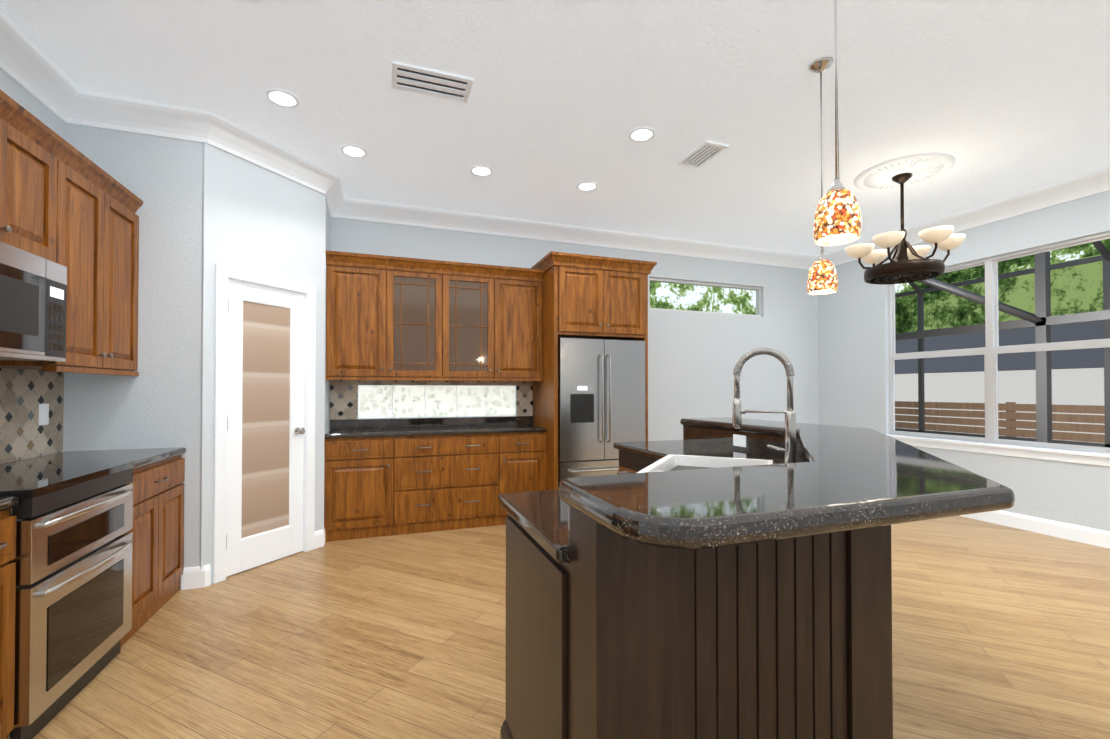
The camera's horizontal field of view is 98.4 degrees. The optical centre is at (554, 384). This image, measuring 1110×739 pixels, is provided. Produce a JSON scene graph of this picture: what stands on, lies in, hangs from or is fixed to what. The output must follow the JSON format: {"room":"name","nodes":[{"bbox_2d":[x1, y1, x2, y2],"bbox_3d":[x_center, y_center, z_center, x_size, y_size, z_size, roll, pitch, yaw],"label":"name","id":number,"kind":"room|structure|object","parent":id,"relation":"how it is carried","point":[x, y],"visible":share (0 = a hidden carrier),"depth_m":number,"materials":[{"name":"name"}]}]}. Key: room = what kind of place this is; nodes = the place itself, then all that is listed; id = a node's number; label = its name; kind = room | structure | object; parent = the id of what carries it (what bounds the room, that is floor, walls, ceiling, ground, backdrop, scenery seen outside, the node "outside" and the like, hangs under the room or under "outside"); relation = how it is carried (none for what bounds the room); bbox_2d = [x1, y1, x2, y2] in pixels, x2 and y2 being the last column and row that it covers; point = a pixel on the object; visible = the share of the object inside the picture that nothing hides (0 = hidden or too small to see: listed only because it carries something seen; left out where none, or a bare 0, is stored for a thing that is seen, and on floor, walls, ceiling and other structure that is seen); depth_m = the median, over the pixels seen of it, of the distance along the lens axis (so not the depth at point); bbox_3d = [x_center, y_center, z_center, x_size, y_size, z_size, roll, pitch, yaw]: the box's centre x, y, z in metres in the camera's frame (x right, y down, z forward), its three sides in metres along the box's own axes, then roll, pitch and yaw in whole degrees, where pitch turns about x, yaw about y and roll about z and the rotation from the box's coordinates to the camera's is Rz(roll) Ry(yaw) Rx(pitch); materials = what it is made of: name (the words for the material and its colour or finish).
{"room":"kitchen","nodes":[
{"label":"kitchen","id":0,"kind":"room"},
{"bbox_2d":[0,69,64,462],"bbox_3d":[-2.359,-0.236,0.995,0.120,3.050,6.590,0,-1,-20],"label":"wall","id":1,"kind":"structure","parent":0,"point":[20,95],"depth_m":2.62,"materials":[{"name":"grey paint"}]},
{"bbox_2d":[0,368,63,462],"bbox_3d":[-2.367,0.141,1.205,0.008,0.480,3.560,0,-1,-20],"label":"tile backsplash","id":2,"kind":"structure","parent":1,"relation":"attached to","point":[24,393],"depth_m":2.60,"materials":[{"name":"tile"}]},
{"bbox_2d":[39,404,48,424],"bbox_3d":[-2.896,0.168,2.713,0.008,0.120,0.075,0,-1,-20],"label":"outlet","id":3,"kind":"object","parent":2,"relation":"attached to","point":[43,414],"visible":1,"depth_m":2.71,"materials":[{"name":"white plastic"}]},
{"bbox_2d":[0,110,63,265],"bbox_3d":[-2.397,-0.825,1.840,0.370,0.515,0.765,0,-1,-20],"label":"upper cabinet","id":4,"kind":"object","parent":1,"relation":"attached to","point":[31,172],"depth_m":2.09,"materials":[{"name":"brown wood"}]},
{"bbox_2d":[0,241,66,361],"bbox_3d":[-2.374,-0.337,1.843,0.409,0.450,0.755,0,-1,-20],"label":"microwave","id":5,"kind":"object","parent":4,"relation":"attached to","point":[33,297],"visible":1,"depth_m":2.04,"materials":[{"name":"silver metal"}]},
{"bbox_2d":[0,158,138,373],"bbox_3d":[-2.650,-0.579,2.545,0.370,0.990,0.862,0,-1,-20],"label":"upper cabinet","id":6,"kind":"object","parent":1,"relation":"attached to","point":[70,207],"depth_m":2.58,"materials":[{"name":"brown wood"}]},
{"bbox_2d":[61,123,202,588],"bbox_3d":[-2.644,-0.214,3.064,0.730,3.050,0.120,0,-1,-20],"label":"wall","id":7,"kind":"structure","parent":0,"point":[156,403],"depth_m":3.05,"materials":[{"name":"grey paint"}]},
{"bbox_2d":[0,13,1109,269],"bbox_3d":[1.160,-1.670,2.264,7.350,0.155,6.350,0,-1,-20],"label":"crown molding","id":8,"kind":"structure","parent":7,"relation":"attached to","point":[32,71],"depth_m":3.96,"materials":[{"name":"white"}]},
{"bbox_2d":[199,142,325,583],"bbox_3d":[-2.151,-0.208,3.560,0.120,3.050,0.931,0,-1,24],"label":"wall","id":9,"kind":"structure","parent":0,"point":[257,218],"depth_m":3.40,"materials":[{"name":"grey paint"}]},
{"bbox_2d":[213,263,315,583],"bbox_3d":[-2.149,0.257,3.537,0.138,2.120,0.760,0,-1,24],"label":"door frame","id":10,"kind":"structure","parent":9,"relation":"attached to","point":[224,274],"depth_m":3.23,"materials":[{"name":"white wood"}]},
{"bbox_2d":[226,279,304,576],"bbox_3d":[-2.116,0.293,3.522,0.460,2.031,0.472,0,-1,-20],"label":"pantry door","id":11,"kind":"structure","parent":9,"relation":"in","point":[265,435],"depth_m":3.51,"materials":[{"name":"white wood"}]},
{"bbox_2d":[325,203,330,433],"bbox_3d":[-2.060,-0.201,4.180,0.120,3.050,0.550,0,-1,-20],"label":"wall","id":12,"kind":"structure","parent":0,"point":[327,382],"depth_m":4.22,"materials":[{"name":"grey paint"}]},
{"bbox_2d":[0,0,1109,255],"bbox_3d":[1.160,-1.788,2.266,7.950,0.080,6.950,0,-1,-20],"label":"ceiling","id":13,"kind":"structure","parent":0,"point":[1002,98],"depth_m":2.86,"materials":[{"name":"white paint"}]},
{"bbox_2d":[265,89,298,107],"bbox_3d":[-1.652,-1.734,2.903,0.181,0.009,0.181,0,-1,-26],"label":"recessed light","id":14,"kind":"object","parent":13,"relation":"in","point":[281,98],"depth_m":2.90,"materials":[{"name":"white plastic"}]},
{"bbox_2d":[341,145,366,157],"bbox_3d":[-1.488,-1.727,3.545,0.181,0.009,0.181,0,-1,-26],"label":"recessed light","id":15,"kind":"object","parent":13,"relation":"in","point":[350,150],"depth_m":3.54,"materials":[{"name":"white"}]},
{"bbox_2d":[391,61,473,102],"bbox_3d":[-0.707,-1.735,2.752,0.440,0.013,0.220,0,-1,-20],"label":"ceiling vent","id":16,"kind":"object","parent":13,"relation":"in","point":[417,79],"depth_m":2.74,"materials":[{"name":"white metal"}]},
{"bbox_2d":[470,166,492,175],"bbox_3d":[-0.594,-1.723,3.864,0.181,0.009,0.181,0,-1,-29],"label":"recessed light","id":17,"kind":"object","parent":13,"relation":"in","point":[476,170],"depth_m":3.86,"materials":[{"name":"white"}]},
{"bbox_2d":[577,182,597,190],"bbox_3d":[0.280,-1.720,4.154,0.181,0.009,0.181,0,-1,-26],"label":"recessed light","id":18,"kind":"object","parent":13,"relation":"in","point":[584,186],"depth_m":4.15,"materials":[{"name":"white"}]},
{"bbox_2d":[629,127,654,141],"bbox_3d":[0.601,-1.729,3.313,0.181,0.009,0.181,0,-1,-26],"label":"recessed light","id":19,"kind":"object","parent":13,"relation":"in","point":[641,134],"depth_m":3.31,"materials":[{"name":"white"}]},
{"bbox_2d":[677,140,728,167],"bbox_3d":[1.104,-1.725,3.599,0.200,0.013,0.360,0,-1,-20],"label":"ceiling vent","id":20,"kind":"object","parent":13,"relation":"in","point":[706,151],"depth_m":3.58,"materials":[{"name":"white metal"}]},
{"bbox_2d":[807,57,837,294],"bbox_3d":[1.447,-1.122,2.599,0.148,1.243,0.148,0,-1,-20],"label":"pendant light","id":21,"kind":"object","parent":13,"relation":"hanging from","point":[822,277],"visible":0.98,"depth_m":2.57,"materials":[{"name":"glass"}]},
{"bbox_2d":[813,0,861,245],"bbox_3d":[0.994,-1.132,1.695,0.148,1.243,0.148,0,-1,-20],"label":"pendant light","id":22,"kind":"object","parent":13,"relation":"hanging from","point":[837,219],"visible":1,"depth_m":1.66,"materials":[{"name":"glass"}]},
{"bbox_2d":[845,152,965,284],"bbox_3d":[2.831,-1.299,3.901,0.785,0.862,0.797,0,-1,-20],"label":"chandelier","id":23,"kind":"object","parent":13,"relation":"hanging from","point":[911,264],"visible":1,"depth_m":3.82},
{"bbox_2d":[33,516,1109,738],"bbox_3d":[1.160,1.332,2.231,7.950,0.060,6.950,0,-1,-20],"label":"floor","id":24,"kind":"structure","parent":0,"point":[1000,631],"depth_m":2.38,"materials":[{"name":"brown wood"}]},
{"bbox_2d":[0,502,18,738],"bbox_3d":[-2.111,0.858,1.396,0.624,0.870,0.367,0,-1,-20],"label":"base cabinet","id":25,"kind":"object","parent":24,"relation":"on","point":[7,522],"depth_m":1.63,"materials":[{"name":"brown wood"}]},
{"bbox_2d":[0,496,18,509],"bbox_3d":[-1.849,0.395,0.673,0.630,0.040,1.915,0,-1,-20],"label":"countertop","id":26,"kind":"structure","parent":25,"relation":"on","point":[6,500],"depth_m":1.63,"materials":[{"name":"black stone"}]},
{"bbox_2d":[0,461,134,738],"bbox_3d":[-2.245,0.739,1.937,0.713,1.120,0.733,0,-1,-20],"label":"range","id":27,"kind":"object","parent":24,"relation":"on","point":[73,599],"visible":1,"depth_m":1.90,"materials":[{"name":"silver metal"}]},
{"bbox_2d":[121,450,185,645],"bbox_3d":[-2.548,0.872,2.622,0.624,0.870,0.755,0,-1,-20],"label":"base cabinet","id":28,"kind":"object","parent":24,"relation":"on","point":[158,487],"depth_m":2.70,"materials":[{"name":"brown wood"}]},
{"bbox_2d":[0,447,185,465],"bbox_3d":[-2.545,0.417,2.628,0.630,0.040,0.755,0,-1,-20],"label":"countertop","id":29,"kind":"structure","parent":28,"relation":"on","point":[140,456],"depth_m":2.65,"materials":[{"name":"black stone"}]},
{"bbox_2d":[324,434,395,541],"bbox_3d":[-1.753,0.890,4.318,0.560,0.870,0.474,0,-1,-20],"label":"base cabinet","id":30,"kind":"object","parent":24,"relation":"on","point":[360,473],"depth_m":4.10,"materials":[{"name":"brown wood"}]},
{"bbox_2d":[396,430,507,534],"bbox_3d":[-1.046,0.893,4.569,1.064,0.870,0.474,0,-1,-20],"label":"base cabinet","id":31,"kind":"object","parent":24,"relation":"on","point":[444,482],"depth_m":4.35,"materials":[{"name":"brown wood"}]},
{"bbox_2d":[324,426,547,437],"bbox_3d":[-1.088,0.438,4.556,1.970,0.040,0.480,0,-1,-20],"label":"countertop","id":32,"kind":"structure","parent":31,"relation":"on","point":[391,429],"depth_m":4.42,"materials":[{"name":"black stone"}]},
{"bbox_2d":[508,430,547,492],"bbox_3d":[-0.382,0.896,4.806,0.470,0.870,0.474,0,-1,-20],"label":"base cabinet","id":33,"kind":"object","parent":24,"relation":"on","point":[527,449],"depth_m":4.60,"materials":[{"name":"brown wood"}]},
{"bbox_2d":[558,338,645,483],"bbox_3d":[0.367,0.449,4.897,0.900,1.765,0.754,0,-1,-20],"label":"refrigerator","id":34,"kind":"object","parent":24,"relation":"on","point":[601,397],"visible":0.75,"depth_m":4.57,"materials":[{"name":"silver metal"}]},
{"bbox_2d":[498,490,892,738],"bbox_3d":[0.590,0.791,2.256,1.862,1.023,2.132,0,-1,-20],"label":"kitchen island","id":35,"kind":"object","parent":24,"relation":"on","point":[719,578],"depth_m":1.13,"materials":[{"name":"espresso wood"},{"name":"granite"}]},
{"bbox_2d":[637,454,772,472],"bbox_3d":[0.694,0.504,2.167,0.927,0.255,0.927,0,-1,-20],"label":"sink","id":36,"kind":"object","parent":35,"relation":"in","point":[671,462],"depth_m":2.50,"materials":[{"name":"white ceramic"}]},
{"bbox_2d":[550,416,1014,563],"bbox_3d":[0.741,0.257,2.205,2.124,0.050,2.400,0,-1,-20],"label":"island countertop","id":37,"kind":"structure","parent":35,"relation":"on","point":[734,483],"depth_m":1.04,"materials":[{"name":"black stone"}]},
{"bbox_2d":[732,348,795,462],"bbox_3d":[0.907,0.115,2.054,0.213,0.550,0.198,0,-1,-20],"label":"faucet","id":38,"kind":"object","parent":37,"relation":"on","point":[790,416],"depth_m":2.02,"materials":[{"name":"silver metal"}]},
{"bbox_2d":[331,217,817,440],"bbox_3d":[0.131,-0.189,5.316,7.470,3.050,0.120,0,-1,-20],"label":"wall","id":39,"kind":"structure","parent":0,"point":[693,358],"depth_m":5.83,"materials":[{"name":"grey paint"}]},
{"bbox_2d":[326,262,451,381],"bbox_3d":[-1.544,-0.558,4.474,1.047,0.990,0.350,0,-1,-20],"label":"upper cabinet","id":40,"kind":"object","parent":39,"relation":"attached to","point":[412,342],"depth_m":4.31,"materials":[{"name":"brown wood"}]},
{"bbox_2d":[329,414,531,429],"bbox_3d":[-1.165,0.375,4.774,1.970,0.090,0.020,0,-1,-20],"label":"backsplash","id":41,"kind":"structure","parent":39,"relation":"attached to","point":[525,419],"depth_m":4.71,"materials":[{"name":"black stone"}]},
{"bbox_2d":[448,270,543,381],"bbox_3d":[-0.675,-0.555,4.783,1.047,0.990,0.350,0,-1,-20],"label":"upper cabinet","id":42,"kind":"object","parent":39,"relation":"attached to","point":[498,319],"depth_m":4.64,"materials":[{"name":"brown wood"}]},
{"bbox_2d":[540,262,647,341],"bbox_3d":[0.350,-0.798,4.960,0.920,0.660,0.710,0,-1,-20],"label":"upper cabinet","id":43,"kind":"object","parent":39,"relation":"attached to","point":[581,301],"depth_m":4.62,"materials":[{"name":"brown wood"}]},
{"bbox_2d":[649,277,760,316],"bbox_3d":[1.873,-1.072,5.962,1.680,0.390,0.060,0,-1,-20],"label":"window","id":44,"kind":"structure","parent":39,"relation":"in","point":[758,300],"depth_m":5.96,"materials":[{"name":"silver metal"}]},
{"bbox_2d":[818,190,1109,531],"bbox_3d":[4.698,-0.209,3.445,0.120,3.050,6.470,0,-1,-20],"label":"wall","id":45,"kind":"structure","parent":0,"point":[853,372],"depth_m":4.77,"materials":[{"name":"grey paint"}]},
{"bbox_2d":[886,232,1109,466],"bbox_3d":[4.233,-0.286,4.671,0.155,1.910,2.130,0,-1,-20],"label":"window","id":46,"kind":"structure","parent":45,"relation":"in","point":[991,350],"depth_m":4.65,"materials":[{"name":"silver metal"}]},
{"bbox_2d":[960,510,1109,548],"bbox_3d":[4.614,1.248,3.463,0.016,0.135,6.350,0,-1,-20],"label":"baseboard","id":47,"kind":"structure","parent":45,"relation":"attached to","point":[1101,538],"depth_m":4.22,"materials":[{"name":"white wood"}]},
{"label":"outside","id":48,"kind":"structure","parent":0,"visible":0},
{"bbox_2d":[895,255,1102,332],"bbox_3d":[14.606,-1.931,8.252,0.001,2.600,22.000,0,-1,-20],"label":"trees","id":49,"kind":"object","parent":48,"point":[1076,289],"depth_m":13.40,"materials":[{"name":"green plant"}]},
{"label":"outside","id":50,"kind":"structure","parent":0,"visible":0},
{"bbox_2d":[650,281,755,314],"bbox_3d":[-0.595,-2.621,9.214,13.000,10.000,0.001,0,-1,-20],"label":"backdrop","id":51,"kind":"structure","parent":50,"point":[663,295],"depth_m":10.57,"materials":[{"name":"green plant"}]},
{"bbox_2d":[895,239,1109,292],"bbox_3d":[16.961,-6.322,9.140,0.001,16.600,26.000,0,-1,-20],"label":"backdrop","id":52,"kind":"structure","parent":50,"point":[1067,254],"depth_m":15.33,"materials":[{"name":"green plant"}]},
{"bbox_3d":[10.697,1.978,6.816,13.300,0.050,26.000,0,-1,-20],"label":"patio","id":53,"kind":"object","parent":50,"visible":0},
{"bbox_2d":[895,401,1104,442],"bbox_3d":[8.393,1.096,5.262,0.110,1.680,12.600,0,-1,-20],"label":"fence","id":54,"kind":"object","parent":53,"relation":"on","point":[1011,416],"visible":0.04,"depth_m":7.82,"materials":[{"name":"brown wood"}]},
{"bbox_2d":[895,321,1104,442],"bbox_3d":[11.471,0.137,7.643,4.500,3.650,19.000,0,-1,-20],"label":"neighbouring house","id":55,"kind":"structure","parent":53,"relation":"on","point":[1077,376],"depth_m":9.99,"materials":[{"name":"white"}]},
{"bbox_2d":[895,241,1109,447],"bbox_3d":[5.897,-0.534,5.006,2.497,4.934,12.240,0,-1,-20],"label":"cage","id":56,"kind":"object","parent":53,"relation":"on","point":[1042,320],"visible":0.31,"depth_m":5.92,"materials":[{"name":"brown metal"}]}
]}

